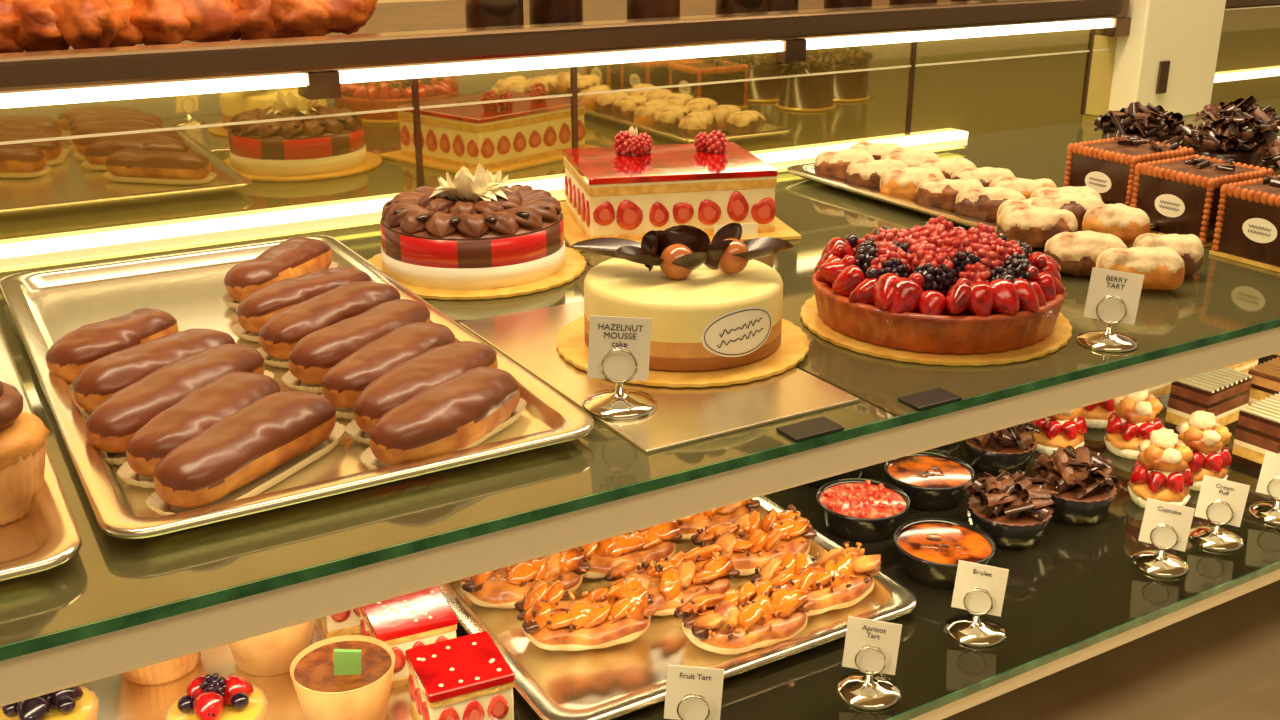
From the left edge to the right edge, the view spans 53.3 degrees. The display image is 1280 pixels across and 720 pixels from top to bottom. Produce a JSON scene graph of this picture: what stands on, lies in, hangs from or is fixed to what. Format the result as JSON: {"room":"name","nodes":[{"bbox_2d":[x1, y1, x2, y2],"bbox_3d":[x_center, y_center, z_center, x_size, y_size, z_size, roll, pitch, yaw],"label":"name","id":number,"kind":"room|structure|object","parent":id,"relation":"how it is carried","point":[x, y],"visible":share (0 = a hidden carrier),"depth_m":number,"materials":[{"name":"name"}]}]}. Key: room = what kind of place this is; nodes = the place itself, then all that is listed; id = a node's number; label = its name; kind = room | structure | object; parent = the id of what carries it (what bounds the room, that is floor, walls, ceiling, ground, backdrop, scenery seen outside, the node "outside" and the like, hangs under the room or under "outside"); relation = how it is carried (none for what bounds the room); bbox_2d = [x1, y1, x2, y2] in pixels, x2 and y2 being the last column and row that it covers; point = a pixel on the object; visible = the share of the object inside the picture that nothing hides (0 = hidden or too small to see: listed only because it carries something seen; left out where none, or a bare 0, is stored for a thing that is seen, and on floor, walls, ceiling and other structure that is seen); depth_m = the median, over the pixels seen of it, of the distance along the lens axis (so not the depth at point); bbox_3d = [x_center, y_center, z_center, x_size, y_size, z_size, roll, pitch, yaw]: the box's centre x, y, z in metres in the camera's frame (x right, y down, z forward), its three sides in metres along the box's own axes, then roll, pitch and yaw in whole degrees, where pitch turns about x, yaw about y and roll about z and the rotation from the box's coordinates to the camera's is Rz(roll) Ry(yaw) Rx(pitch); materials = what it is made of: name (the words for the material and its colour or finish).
{"room":"food shop","nodes":[
{"label":"food shop","id":0,"kind":"room"},
{"bbox_2d":[377,0,440,2],"bbox_3d":[-0.997,-1.488,3.343,10.000,3.500,0.100,-11,23,-29],"label":"wall","id":1,"kind":"structure","parent":0,"point":[378,1],"depth_m":3.64,"materials":[{"name":"paint"}]},
{"bbox_3d":[0.861,1.281,1.010,10.000,0.100,8.000,-11,23,-29],"label":"floor","id":2,"kind":"structure","parent":0,"visible":0},
{"bbox_2d":[0,0,950,260],"bbox_3d":[0.095,-0.086,2.725,5.200,1.290,0.840,-11,23,-29],"label":"countertop","id":3,"kind":"structure","parent":2,"relation":"on","point":[443,14],"depth_m":2.37,"materials":[{"name":"brown wood"}]},
{"bbox_2d":[0,0,377,52],"bbox_3d":[-0.894,-0.421,1.614,1.168,0.097,0.223,-11,23,-29],"label":"pastries","id":4,"kind":"object","parent":3,"relation":"on","point":[25,25],"visible":0.92,"depth_m":1.73,"materials":[{"name":"food"}]},
{"bbox_2d":[465,0,523,27],"bbox_3d":[-0.227,-0.565,1.980,0.090,0.121,0.090,-11,23,-29],"label":"storage jar","id":5,"kind":"object","parent":3,"relation":"on","point":[479,13],"visible":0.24,"depth_m":1.95,"materials":[{"name":"brown glass"}]},
{"bbox_2d":[529,0,582,24],"bbox_3d":[-0.140,-0.616,2.119,0.090,0.121,0.090,-11,23,-29],"label":"storage jar","id":6,"kind":"object","parent":3,"relation":"on","point":[540,11],"visible":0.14,"depth_m":2.09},
{"bbox_2d":[627,0,679,18],"bbox_3d":[0.022,-0.623,2.137,0.090,0.121,0.090,-11,23,-29],"label":"storage jar","id":7,"kind":"object","parent":3,"relation":"on","point":[636,9],"visible":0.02,"depth_m":2.11,"materials":[{"name":"brown glass"}]},
{"bbox_2d":[715,0,767,14],"bbox_3d":[0.174,-0.636,2.173,0.090,0.121,0.090,-11,23,-29],"label":"storage jar","id":8,"kind":"object","parent":3,"relation":"on","point":[721,6],"visible":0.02,"depth_m":2.15,"materials":[{"name":"gold metal"}]},
{"bbox_2d":[768,0,798,11],"bbox_3d":[0.247,-0.695,2.335,0.090,0.121,0.090,-11,23,-29],"label":"storage jar","id":9,"kind":"object","parent":3,"relation":"on","point":[773,5],"visible":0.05,"depth_m":2.31,"materials":[{"name":"gold metal"}]},
{"bbox_2d":[824,0,871,8],"bbox_3d":[0.391,-0.712,2.382,0.090,0.121,0.090,-11,23,-29],"label":"storage jar","id":10,"kind":"object","parent":3,"relation":"on","point":[827,3],"visible":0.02,"depth_m":2.36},
{"bbox_2d":[889,0,936,4],"bbox_3d":[0.527,-0.734,2.443,0.090,0.121,0.090,-11,23,-29],"label":"storage jar","id":11,"kind":"object","parent":3,"relation":"on","point":[891,2],"visible":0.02,"depth_m":2.42,"materials":[{"name":"brown wood"}]},
{"bbox_2d":[0,0,1279,719],"bbox_3d":[0.737,0.179,1.667,5.200,1.520,1.640,-11,23,-29],"label":"display case","id":12,"kind":"object","parent":2,"relation":"on","point":[99,147],"visible":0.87,"depth_m":1.49,"materials":[{"name":"clear glass"}]},
{"bbox_2d":[0,324,81,580],"bbox_3d":[-0.682,0.062,0.970,0.392,0.017,0.675,-11,23,-29],"label":"baking tray","id":13,"kind":"object","parent":12,"relation":"on","point":[47,536],"visible":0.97,"depth_m":0.83,"materials":[{"name":"silver metal"}]},
{"bbox_2d":[0,381,49,524],"bbox_3d":[-0.447,0.052,0.859,0.088,0.107,0.087,-3,20,-7],"label":"muffin","id":14,"kind":"object","parent":13,"relation":"on","point":[23,435],"visible":0.94,"depth_m":0.85,"materials":[{"name":"food"}]},
{"bbox_2d":[0,619,415,719],"bbox_3d":[-0.408,0.272,1.153,0.405,0.017,0.520,-11,23,-29],"label":"baking tray","id":15,"kind":"object","parent":12,"relation":"on","point":[120,698],"visible":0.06,"depth_m":1.12,"materials":[{"name":"silver metal"}]},
{"bbox_2d":[0,686,98,719],"bbox_3d":[-0.485,0.286,1.038,0.084,0.064,0.083,-11,23,-29],"label":"tart","id":16,"kind":"object","parent":15,"relation":"on","point":[76,702],"visible":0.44,"depth_m":1.03,"materials":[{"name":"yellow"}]},
{"bbox_2d":[122,651,200,684],"bbox_3d":[-0.435,0.246,1.146,0.089,0.066,0.088,-1,20,-2],"label":"muffin","id":17,"kind":"object","parent":15,"relation":"on","point":[164,672],"visible":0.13,"depth_m":1.13,"materials":[{"name":"food"}]},
{"bbox_2d":[163,672,268,719],"bbox_3d":[-0.346,0.285,1.043,0.084,0.064,0.083,-11,23,-29],"label":"tart","id":18,"kind":"object","parent":15,"relation":"on","point":[206,697],"visible":1,"depth_m":1.03,"materials":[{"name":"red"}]},
{"bbox_2d":[229,620,313,675],"bbox_3d":[-0.337,0.235,1.158,0.087,0.078,0.087,-3,20,-8],"label":"cup","id":19,"kind":"object","parent":15,"relation":"on","point":[271,653],"visible":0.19,"depth_m":1.13,"materials":[{"name":"beige ceramic"}]},
{"bbox_2d":[318,608,360,638],"bbox_3d":[-0.276,0.219,1.231,0.075,0.058,0.075,-9,22,-23],"label":"cake","id":20,"kind":"object","parent":15,"relation":"on","point":[347,622],"visible":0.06,"depth_m":1.20,"materials":[{"name":"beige food"}]},
{"bbox_2d":[289,635,394,719],"bbox_3d":[-0.249,0.267,1.071,0.087,0.078,0.087,-2,20,-5],"label":"cup","id":21,"kind":"object","parent":15,"relation":"on","point":[347,677],"visible":1,"depth_m":1.05,"materials":[{"name":"beige ceramic"}]},
{"bbox_2d":[359,586,456,688],"bbox_3d":[-0.210,0.248,1.154,0.075,0.058,0.075,-9,22,-23],"label":"cake","id":22,"kind":"object","parent":15,"relation":"on","point":[423,617],"visible":0.56,"depth_m":1.13,"materials":[{"name":"red food"}]},
{"bbox_2d":[405,631,514,719],"bbox_3d":[-0.151,0.278,1.072,0.075,0.058,0.075,-9,22,-23],"label":"cake","id":23,"kind":"object","parent":15,"relation":"on","point":[467,677],"visible":1,"depth_m":1.05,"materials":[{"name":"red food"}]},
{"bbox_2d":[0,235,593,538],"bbox_3d":[-0.357,-0.012,1.173,0.362,0.017,0.693,-11,23,-29],"label":"baking tray","id":24,"kind":"object","parent":12,"relation":"on","point":[45,305],"visible":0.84,"depth_m":1.08,"materials":[{"name":"silver metal"}]},
{"bbox_2d":[46,308,178,389],"bbox_3d":[-0.465,-0.014,1.131,0.067,0.046,0.141,8,22,21],"label":"eclair","id":25,"kind":"object","parent":24,"relation":"on","point":[88,343],"visible":0.66,"depth_m":1.10,"materials":[{"name":"food"}]},
{"bbox_2d":[72,328,234,419],"bbox_3d":[-0.405,0.007,1.073,0.064,0.045,0.164,11,23,28],"label":"eclair","id":26,"kind":"object","parent":24,"relation":"on","point":[101,378],"visible":0.52,"depth_m":1.03,"materials":[{"name":"food"}]},
{"bbox_2d":[85,344,274,464],"bbox_3d":[-0.366,0.027,1.017,0.064,0.045,0.198,7,21,19],"label":"eclair","id":27,"kind":"object","parent":24,"relation":"on","point":[110,426],"visible":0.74,"depth_m":0.97,"materials":[{"name":"food"}]},
{"bbox_2d":[117,371,279,488],"bbox_3d":[-0.328,0.046,0.965,0.068,0.045,0.165,6,21,16],"label":"eclair","id":28,"kind":"object","parent":24,"relation":"on","point":[204,406],"visible":0.68,"depth_m":0.93,"materials":[{"name":"food"}]},
{"bbox_2d":[146,391,345,515],"bbox_3d":[-0.282,0.062,0.922,0.067,0.044,0.175,9,22,23],"label":"eclair","id":29,"kind":"object","parent":24,"relation":"on","point":[266,441],"visible":0.97,"depth_m":0.90,"materials":[{"name":"food"}]},
{"bbox_2d":[221,237,338,308],"bbox_3d":[-0.381,-0.096,1.356,0.064,0.043,0.171,6,21,15],"label":"eclair","id":30,"kind":"object","parent":24,"relation":"on","point":[295,257],"visible":0.71,"depth_m":1.32,"materials":[{"name":"food"}]},
{"bbox_2d":[231,267,371,342],"bbox_3d":[-0.328,-0.060,1.257,0.064,0.046,0.168,13,24,31],"label":"eclair","id":31,"kind":"object","parent":24,"relation":"on","point":[258,307],"visible":0.55,"depth_m":1.22,"materials":[{"name":"food"}]},
{"bbox_2d":[257,281,400,367],"bbox_3d":[-0.289,-0.039,1.199,0.066,0.045,0.180,11,23,27],"label":"eclair","id":32,"kind":"object","parent":24,"relation":"on","point":[284,329],"visible":0.62,"depth_m":1.16,"materials":[{"name":"food"}]},
{"bbox_2d":[281,299,429,393],"bbox_3d":[-0.248,-0.018,1.144,0.067,0.044,0.186,9,22,23],"label":"eclair","id":33,"kind":"object","parent":24,"relation":"on","point":[313,355],"visible":0.66,"depth_m":1.09,"materials":[{"name":"food"}]},
{"bbox_2d":[321,322,456,419],"bbox_3d":[-0.210,0.003,1.085,0.067,0.045,0.168,9,22,23],"label":"eclair","id":34,"kind":"object","parent":24,"relation":"on","point":[342,383],"visible":0.61,"depth_m":1.04,"materials":[{"name":"food"}]},
{"bbox_2d":[345,341,497,444],"bbox_3d":[-0.171,0.021,1.036,0.065,0.047,0.176,10,22,24],"label":"eclair","id":35,"kind":"object","parent":24,"relation":"on","point":[396,386],"visible":0.6,"depth_m":1.00,"materials":[{"name":"food"}]},
{"bbox_2d":[360,366,526,477],"bbox_3d":[-0.147,0.041,0.979,0.069,0.045,0.166,11,23,27],"label":"eclair","id":36,"kind":"object","parent":24,"relation":"on","point":[462,411],"visible":0.94,"depth_m":0.94,"materials":[{"name":"food"}]},
{"bbox_2d":[367,163,585,299],"bbox_3d":[-0.188,-0.159,1.432,0.253,0.115,0.253,-3,20,-7],"label":"cake","id":37,"kind":"object","parent":12,"relation":"on","point":[478,236],"visible":0.99,"depth_m":1.37,"materials":[{"name":"brown food"}]},
{"bbox_2d":[0,7,1279,243],"bbox_3d":[0.369,-0.319,2.147,5.200,0.445,0.011,-11,23,-29],"label":"mirror","id":38,"kind":"object","parent":12,"relation":"attached to","point":[86,169],"depth_m":1.79,"materials":[{"name":"gold mirror"}]},
{"bbox_2d":[460,301,859,453],"bbox_3d":[0.003,-0.001,1.164,0.209,0.003,0.360,-11,23,-29],"label":"platform","id":39,"kind":"object","parent":12,"relation":"on","point":[682,415],"visible":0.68,"depth_m":1.08,"materials":[{"name":"silver metal"}]},
{"bbox_2d":[582,315,656,419],"bbox_3d":[-0.017,0.002,1.039,0.062,0.077,0.062,0,20,-1],"label":"card stand","id":40,"kind":"object","parent":39,"relation":"on","point":[619,347],"visible":1,"depth_m":1.04,"materials":[{"name":"paper"}]},
{"bbox_2d":[556,223,809,387],"bbox_3d":[0.040,-0.067,1.181,0.236,0.109,0.236,-11,23,-29],"label":"cake","id":41,"kind":"object","parent":39,"relation":"on","point":[715,310],"visible":0.98,"depth_m":1.14,"materials":[{"name":"yellow food"}]},
{"bbox_2d":[438,495,916,719],"bbox_3d":[-0.005,0.213,1.315,0.405,0.017,0.435,-11,23,-29],"label":"baking tray","id":42,"kind":"object","parent":12,"relation":"on","point":[608,683],"visible":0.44,"depth_m":1.17,"materials":[{"name":"silver metal"}]},
{"bbox_2d":[460,547,589,608],"bbox_3d":[-0.116,0.210,1.266,0.131,0.053,0.076,-6,21,-15],"label":"pastry","id":43,"kind":"object","parent":42,"relation":"on","point":[504,587],"visible":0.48,"depth_m":1.24,"materials":[{"name":"food"}]},
{"bbox_2d":[514,576,656,650],"bbox_3d":[-0.050,0.236,1.194,0.132,0.054,0.079,-5,21,-13],"label":"pastry","id":44,"kind":"object","parent":42,"relation":"on","point":[619,613],"visible":1,"depth_m":1.17,"materials":[{"name":"food"}]},
{"bbox_2d":[579,520,681,578],"bbox_3d":[-0.022,0.190,1.323,0.131,0.051,0.078,-9,22,-23],"label":"pastry","id":45,"kind":"object","parent":42,"relation":"on","point":[656,542],"visible":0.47,"depth_m":1.30,"materials":[{"name":"food"}]},
{"bbox_2d":[605,543,739,615],"bbox_3d":[0.032,0.214,1.254,0.130,0.052,0.076,-7,21,-19],"label":"pastry","id":46,"kind":"object","parent":42,"relation":"on","point":[696,572],"visible":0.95,"depth_m":1.24,"materials":[{"name":"food"}]},
{"bbox_2d":[675,499,760,539],"bbox_3d":[0.065,0.162,1.396,0.130,0.054,0.076,-8,22,-22],"label":"pastry","id":47,"kind":"object","parent":42,"relation":"on","point":[728,514],"visible":0.14,"depth_m":1.37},
{"bbox_2d":[674,568,814,654],"bbox_3d":[0.098,0.237,1.192,0.130,0.052,0.079,-9,22,-22],"label":"pastry","id":48,"kind":"object","parent":42,"relation":"on","point":[748,617],"visible":1,"depth_m":1.17,"materials":[{"name":"food"}]},
{"bbox_2d":[691,504,816,574],"bbox_3d":[0.120,0.189,1.329,0.130,0.050,0.076,-9,22,-23],"label":"pastry","id":49,"kind":"object","parent":42,"relation":"on","point":[749,544],"visible":0.94,"depth_m":1.31,"materials":[{"name":"food"}]},
{"bbox_2d":[751,541,881,615],"bbox_3d":[0.173,0.215,1.255,0.132,0.052,0.077,-10,22,-26],"label":"pastry","id":50,"kind":"object","parent":42,"relation":"on","point":[841,578],"visible":0.84,"depth_m":1.24,"materials":[{"name":"food"}]},
{"bbox_2d":[560,126,801,251],"bbox_3d":[0.033,-0.235,1.634,0.285,0.118,0.245,-4,21,-12],"label":"cake","id":51,"kind":"object","parent":12,"relation":"on","point":[634,187],"visible":0.99,"depth_m":1.56,"materials":[{"name":"red food"}]},
{"bbox_2d":[664,665,723,719],"bbox_3d":[0.044,0.283,1.044,0.057,0.071,0.057,1,20,3],"label":"card stand","id":52,"kind":"object","parent":12,"relation":"on","point":[692,693],"visible":1,"depth_m":1.04,"materials":[{"name":"paper"}]},
{"bbox_2d":[804,468,864,487],"bbox_3d":[0.225,0.123,1.537,0.103,0.034,0.103,-7,21,-19],"label":"ramekin","id":53,"kind":"object","parent":12,"relation":"on","point":[857,473],"visible":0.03,"depth_m":1.50,"materials":[{"name":"black"}]},
{"bbox_2d":[816,478,909,541],"bbox_3d":[0.246,0.167,1.413,0.103,0.036,0.103,16,25,36],"label":"ramekin","id":54,"kind":"object","parent":12,"relation":"on","point":[853,509],"visible":1,"depth_m":1.39,"materials":[{"name":"black"}]},
{"bbox_2d":[836,616,901,709],"bbox_3d":[0.201,0.259,1.111,0.057,0.071,0.057,4,20,11],"label":"card stand","id":55,"kind":"object","parent":12,"relation":"on","point":[871,647],"visible":1,"depth_m":1.11,"materials":[{"name":"silver metal"}]},
{"bbox_2d":[884,451,974,510],"bbox_3d":[0.335,0.142,1.483,0.103,0.034,0.103,-4,20,-10],"label":"ramekin","id":56,"kind":"object","parent":12,"relation":"on","point":[932,481],"visible":0.98,"depth_m":1.46,"materials":[{"name":"black"}]},
{"bbox_2d":[800,215,1071,365],"bbox_3d":[0.292,-0.084,1.254,0.263,0.095,0.263,-7,21,-19],"label":"tart","id":57,"kind":"object","parent":12,"relation":"on","point":[936,292],"visible":1,"depth_m":1.18,"materials":[{"name":"red food"}]},
{"bbox_2d":[894,518,995,588],"bbox_3d":[0.314,0.202,1.320,0.103,0.034,0.103,-11,23,-28],"label":"ramekin","id":58,"kind":"object","parent":12,"relation":"on","point":[929,550],"visible":0.97,"depth_m":1.31,"materials":[{"name":"black"}]},
{"bbox_2d":[787,163,1158,247],"bbox_3d":[0.434,-0.224,1.750,0.220,0.017,0.520,-11,23,-29],"label":"baking tray","id":59,"kind":"object","parent":12,"relation":"on","point":[806,171],"visible":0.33,"depth_m":1.72,"materials":[{"name":"silver metal"}]},
{"bbox_2d":[814,148,873,181],"bbox_3d":[0.300,-0.285,1.870,0.089,0.048,0.059,2,20,5],"label":"pastry","id":60,"kind":"object","parent":59,"relation":"on","point":[832,164],"visible":0.53,"depth_m":1.85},
{"bbox_2d":[846,159,907,191],"bbox_3d":[0.337,-0.261,1.806,0.089,0.046,0.057,2,20,5],"label":"pastry","id":61,"kind":"object","parent":59,"relation":"on","point":[863,173],"visible":0.56,"depth_m":1.79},
{"bbox_2d":[850,141,903,159],"bbox_3d":[0.359,-0.306,1.928,0.089,0.046,0.057,2,20,5],"label":"pastry","id":62,"kind":"object","parent":59,"relation":"on","point":[876,150],"visible":0.3,"depth_m":1.91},
{"bbox_2d":[880,148,938,167],"bbox_3d":[0.397,-0.286,1.874,0.089,0.049,0.058,2,20,5],"label":"pastry","id":63,"kind":"object","parent":59,"relation":"on","point":[911,157],"visible":0.34,"depth_m":1.85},
{"bbox_2d":[880,166,945,201],"bbox_3d":[0.374,-0.241,1.751,0.089,0.047,0.056,2,20,5],"label":"pastry","id":64,"kind":"object","parent":59,"relation":"on","point":[902,182],"visible":0.56,"depth_m":1.73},
{"bbox_2d":[915,157,976,178],"bbox_3d":[0.434,-0.263,1.809,0.089,0.048,0.056,2,20,5],"label":"pastry","id":65,"kind":"object","parent":59,"relation":"on","point":[947,167],"visible":0.27,"depth_m":1.79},
{"bbox_2d":[916,178,982,210],"bbox_3d":[0.411,-0.217,1.687,0.089,0.045,0.054,2,20,5],"label":"pastry","id":66,"kind":"object","parent":59,"relation":"on","point":[938,193],"visible":0.53,"depth_m":1.67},
{"bbox_2d":[950,167,1014,186],"bbox_3d":[0.471,-0.240,1.749,0.089,0.048,0.057,2,20,5],"label":"pastry","id":67,"kind":"object","parent":59,"relation":"on","point":[985,175],"visible":0.34,"depth_m":1.73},
{"bbox_2d":[955,186,1025,222],"bbox_3d":[0.449,-0.198,1.633,0.090,0.048,0.057,2,20,5],"label":"pastry","id":68,"kind":"object","parent":59,"relation":"on","point":[979,203],"visible":0.61,"depth_m":1.61,"materials":[{"name":"food"}]},
{"bbox_2d":[996,197,1035,221],"bbox_3d":[0.486,-0.178,1.576,0.089,0.047,0.057,2,20,5],"label":"pastry","id":69,"kind":"object","parent":59,"relation":"on","point":[1007,203],"visible":0.21,"depth_m":1.57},
{"bbox_2d":[989,176,1056,198],"bbox_3d":[0.508,-0.219,1.691,0.090,0.046,0.056,2,20,5],"label":"pastry","id":70,"kind":"object","parent":59,"relation":"on","point":[1026,187],"visible":0.35,"depth_m":1.67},
{"bbox_2d":[1030,186,1101,199],"bbox_3d":[0.546,-0.200,1.638,0.091,0.045,0.058,2,20,5],"label":"pastry","id":71,"kind":"object","parent":59,"relation":"on","point":[1045,191],"visible":0.24,"depth_m":1.62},
{"bbox_2d":[1030,192,1103,231],"bbox_3d":[0.513,-0.177,1.533,0.090,0.047,0.058,2,20,5],"label":"pastry","id":72,"kind":"object","parent":59,"relation":"on","point":[1079,203],"visible":0.31,"depth_m":1.51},
{"bbox_2d":[945,560,1008,646],"bbox_3d":[0.319,0.225,1.203,0.057,0.071,0.057,6,21,16],"label":"card stand","id":73,"kind":"object","parent":12,"relation":"on","point":[980,589],"visible":1,"depth_m":1.20,"materials":[{"name":"silver metal"}]},
{"bbox_2d":[963,420,1040,475],"bbox_3d":[0.438,0.094,1.553,0.103,0.077,0.098,-11,23,-29],"label":"cupcake","id":74,"kind":"object","parent":12,"relation":"on","point":[1011,449],"visible":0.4,"depth_m":1.53,"materials":[{"name":"black food"}]},
{"bbox_2d":[962,469,1059,549],"bbox_3d":[0.401,0.157,1.385,0.097,0.074,0.097,-11,23,-29],"label":"dessert cup","id":75,"kind":"object","parent":12,"relation":"on","point":[1015,510],"visible":1,"depth_m":1.36,"materials":[{"name":"black food"}]},
{"bbox_2d":[997,205,1077,247],"bbox_3d":[0.458,-0.153,1.467,0.089,0.049,0.058,2,20,5],"label":"pastry","id":76,"kind":"object","parent":12,"relation":"on","point":[1032,225],"visible":0.72,"depth_m":1.45,"materials":[{"name":"food"}]},
{"bbox_2d":[1033,407,1087,455],"bbox_3d":[0.527,0.070,1.599,0.070,0.090,0.068,-11,23,-29],"label":"cream puff","id":77,"kind":"object","parent":12,"relation":"on","point":[1064,429],"visible":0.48,"depth_m":1.58,"materials":[{"name":"beige"}]},
{"bbox_2d":[1033,445,1119,525],"bbox_3d":[0.491,0.137,1.436,0.091,0.077,0.099,4,21,12],"label":"dessert cup","id":78,"kind":"object","parent":12,"relation":"on","point":[1083,480],"visible":0.99,"depth_m":1.41,"materials":[{"name":"black food"}]},
{"bbox_2d":[1044,231,1126,276],"bbox_3d":[0.496,-0.119,1.421,0.089,0.048,0.058,2,20,5],"label":"pastry","id":79,"kind":"object","parent":12,"relation":"on","point":[1077,253],"visible":0.59,"depth_m":1.40,"materials":[{"name":"food"}]},
{"bbox_2d":[1081,399,1114,428],"bbox_3d":[0.605,0.039,1.685,0.070,0.090,0.068,-11,23,-29],"label":"cream puff","id":80,"kind":"object","parent":12,"relation":"on","point":[1096,415],"visible":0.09,"depth_m":1.67,"materials":[{"name":"beige"}]},
{"bbox_2d":[1076,267,1143,352],"bbox_3d":[0.443,-0.050,1.197,0.057,0.071,0.057,8,21,20],"label":"card stand","id":81,"kind":"object","parent":12,"relation":"on","point":[1113,296],"visible":1,"depth_m":1.19,"materials":[{"name":"silver metal"}]},
{"bbox_2d":[1082,203,1149,245],"bbox_3d":[0.551,-0.157,1.477,0.074,0.047,0.058,5,21,14],"label":"pastry","id":82,"kind":"object","parent":12,"relation":"on","point":[1127,223],"visible":0.7,"depth_m":1.45,"materials":[{"name":"food"}]},
{"bbox_2d":[1063,134,1193,206],"bbox_3d":[0.656,-0.251,1.718,0.120,0.092,0.114,-11,23,-29],"label":"cake","id":83,"kind":"object","parent":12,"relation":"on","point":[1106,166],"visible":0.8,"depth_m":1.69,"materials":[{"name":"brown food"}]},
{"bbox_2d":[1104,389,1162,459],"bbox_3d":[0.618,0.072,1.593,0.070,0.090,0.068,-1,20,-3],"label":"cream puff","id":84,"kind":"object","parent":12,"relation":"on","point":[1132,421],"visible":0.92,"depth_m":1.57,"materials":[{"name":"beige"}]},
{"bbox_2d":[1095,247,1184,289],"bbox_3d":[0.533,-0.098,1.364,0.089,0.046,0.056,2,20,5],"label":"pastry","id":85,"kind":"object","parent":12,"relation":"on","point":[1162,268],"visible":0.67,"depth_m":1.34,"materials":[{"name":"food"}]},
{"bbox_2d":[1094,101,1185,143],"bbox_3d":[0.737,-0.323,1.880,0.128,0.114,0.121,-11,23,-29],"label":"cake","id":86,"kind":"object","parent":12,"relation":"on","point":[1149,122],"visible":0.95,"depth_m":1.84,"materials":[{"name":"brown food"}]},
{"bbox_2d":[1149,383,1170,402],"bbox_3d":[0.704,0.018,1.769,0.100,0.070,0.055,-14,24,-34],"label":"cake slice","id":87,"kind":"object","parent":12,"relation":"on","point":[1162,392],"visible":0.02,"depth_m":1.75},
{"bbox_2d":[1127,427,1193,507],"bbox_3d":[0.598,0.121,1.458,0.073,0.091,0.068,-11,23,-29],"label":"cream puff","id":88,"kind":"object","parent":12,"relation":"on","point":[1161,471],"visible":0.96,"depth_m":1.44,"materials":[{"name":"beige"}]},
{"bbox_2d":[1131,498,1194,577],"bbox_3d":[0.544,0.181,1.323,0.057,0.071,0.057,9,22,23],"label":"card stand","id":89,"kind":"object","parent":12,"relation":"on","point":[1165,525],"visible":1,"depth_m":1.32,"materials":[{"name":"silver metal"}]},
{"bbox_2d":[1133,233,1203,274],"bbox_3d":[0.587,-0.117,1.418,0.074,0.045,0.055,5,21,14],"label":"pastry","id":90,"kind":"object","parent":12,"relation":"on","point":[1189,247],"visible":0.63,"depth_m":1.40,"materials":[{"name":"food"}]},
{"bbox_2d":[1130,154,1273,247],"bbox_3d":[0.698,-0.203,1.591,0.120,0.089,0.114,-11,23,-29],"label":"cake","id":91,"kind":"object","parent":12,"relation":"in","point":[1182,194],"visible":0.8,"depth_m":1.56,"materials":[{"name":"brown food"}]},
{"bbox_2d":[1176,410,1231,490],"bbox_3d":[0.664,0.103,1.508,0.072,0.090,0.068,-11,23,-29],"label":"cream puff","id":92,"kind":"object","parent":12,"relation":"on","point":[1206,437],"visible":0.76,"depth_m":1.49,"materials":[{"name":"beige"}]},
{"bbox_2d":[1164,368,1252,432],"bbox_3d":[0.746,0.054,1.671,0.100,0.070,0.055,-14,24,-34],"label":"cake slice","id":93,"kind":"object","parent":12,"relation":"on","point":[1223,392],"visible":0.63,"depth_m":1.65,"materials":[{"name":"food"}]},
{"bbox_2d":[1168,112,1265,167],"bbox_3d":[0.799,-0.281,1.764,0.129,0.116,0.125,-11,23,-29],"label":"cake","id":94,"kind":"object","parent":12,"relation":"on","point":[1227,137],"visible":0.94,"depth_m":1.72,"materials":[{"name":"brown food"}]},
{"bbox_2d":[1188,475,1249,551],"bbox_3d":[0.626,0.162,1.375,0.057,0.071,0.057,10,22,25],"label":"card stand","id":95,"kind":"object","parent":12,"relation":"on","point":[1220,501],"visible":1,"depth_m":1.37,"materials":[{"name":"silver metal"}]},
{"bbox_2d":[1193,95,1279,167],"bbox_3d":[0.889,-0.333,1.895,0.120,0.123,0.129,-11,23,-29],"label":"cake","id":96,"kind":"object","parent":12,"relation":"on","point":[1265,119],"visible":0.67,"depth_m":1.86,"materials":[{"name":"brown food"}]},
{"bbox_2d":[1226,358,1258,373],"bbox_3d":[0.832,-0.002,1.823,0.100,0.070,0.055,-14,24,-34],"label":"cake slice","id":97,"kind":"object","parent":12,"relation":"on","point":[1244,367],"visible":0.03,"depth_m":1.81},
{"bbox_2d":[1209,174,1279,271],"bbox_3d":[0.753,-0.162,1.475,0.120,0.091,0.114,-11,23,-29],"label":"cake","id":98,"kind":"object","parent":12,"relation":"on","point":[1247,230],"visible":1,"depth_m":1.46,"materials":[{"name":"brown food"}]},
{"bbox_2d":[1231,392,1279,471],"bbox_3d":[0.788,0.090,1.574,0.100,0.070,0.055,-14,24,-34],"label":"cake slice","id":99,"kind":"object","parent":12,"relation":"on","point":[1257,433],"visible":0.96,"depth_m":1.55,"materials":[{"name":"food"}]},
{"bbox_2d":[1248,452,1279,524],"bbox_3d":[0.720,0.142,1.431,0.057,0.071,0.057,11,23,27],"label":"card stand","id":100,"kind":"object","parent":12,"relation":"on","point":[1269,478],"visible":1,"depth_m":1.43,"materials":[{"name":"silver metal"}]},
{"bbox_2d":[1248,357,1279,405],"bbox_3d":[0.863,0.041,1.708,0.100,0.070,0.055,-14,24,-34],"label":"cake slice","id":101,"kind":"object","parent":12,"relation":"on","point":[1265,383],"visible":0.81,"depth_m":1.68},
{"bbox_2d":[1258,136,1279,175],"bbox_3d":[0.862,-0.237,1.643,0.123,0.117,0.122,-11,23,-29],"label":"cake","id":102,"kind":"object","parent":12,"relation":"on","point":[1270,152],"visible":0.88,"depth_m":1.63,"materials":[{"name":"brown food"}]},
{"bbox_2d":[1265,353,1279,359],"bbox_3d":[1.001,-0.038,1.924,0.100,0.070,0.055,-14,24,-34],"label":"cake slice","id":103,"kind":"object","parent":12,"relation":"on","point":[1276,355],"visible":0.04,"depth_m":1.92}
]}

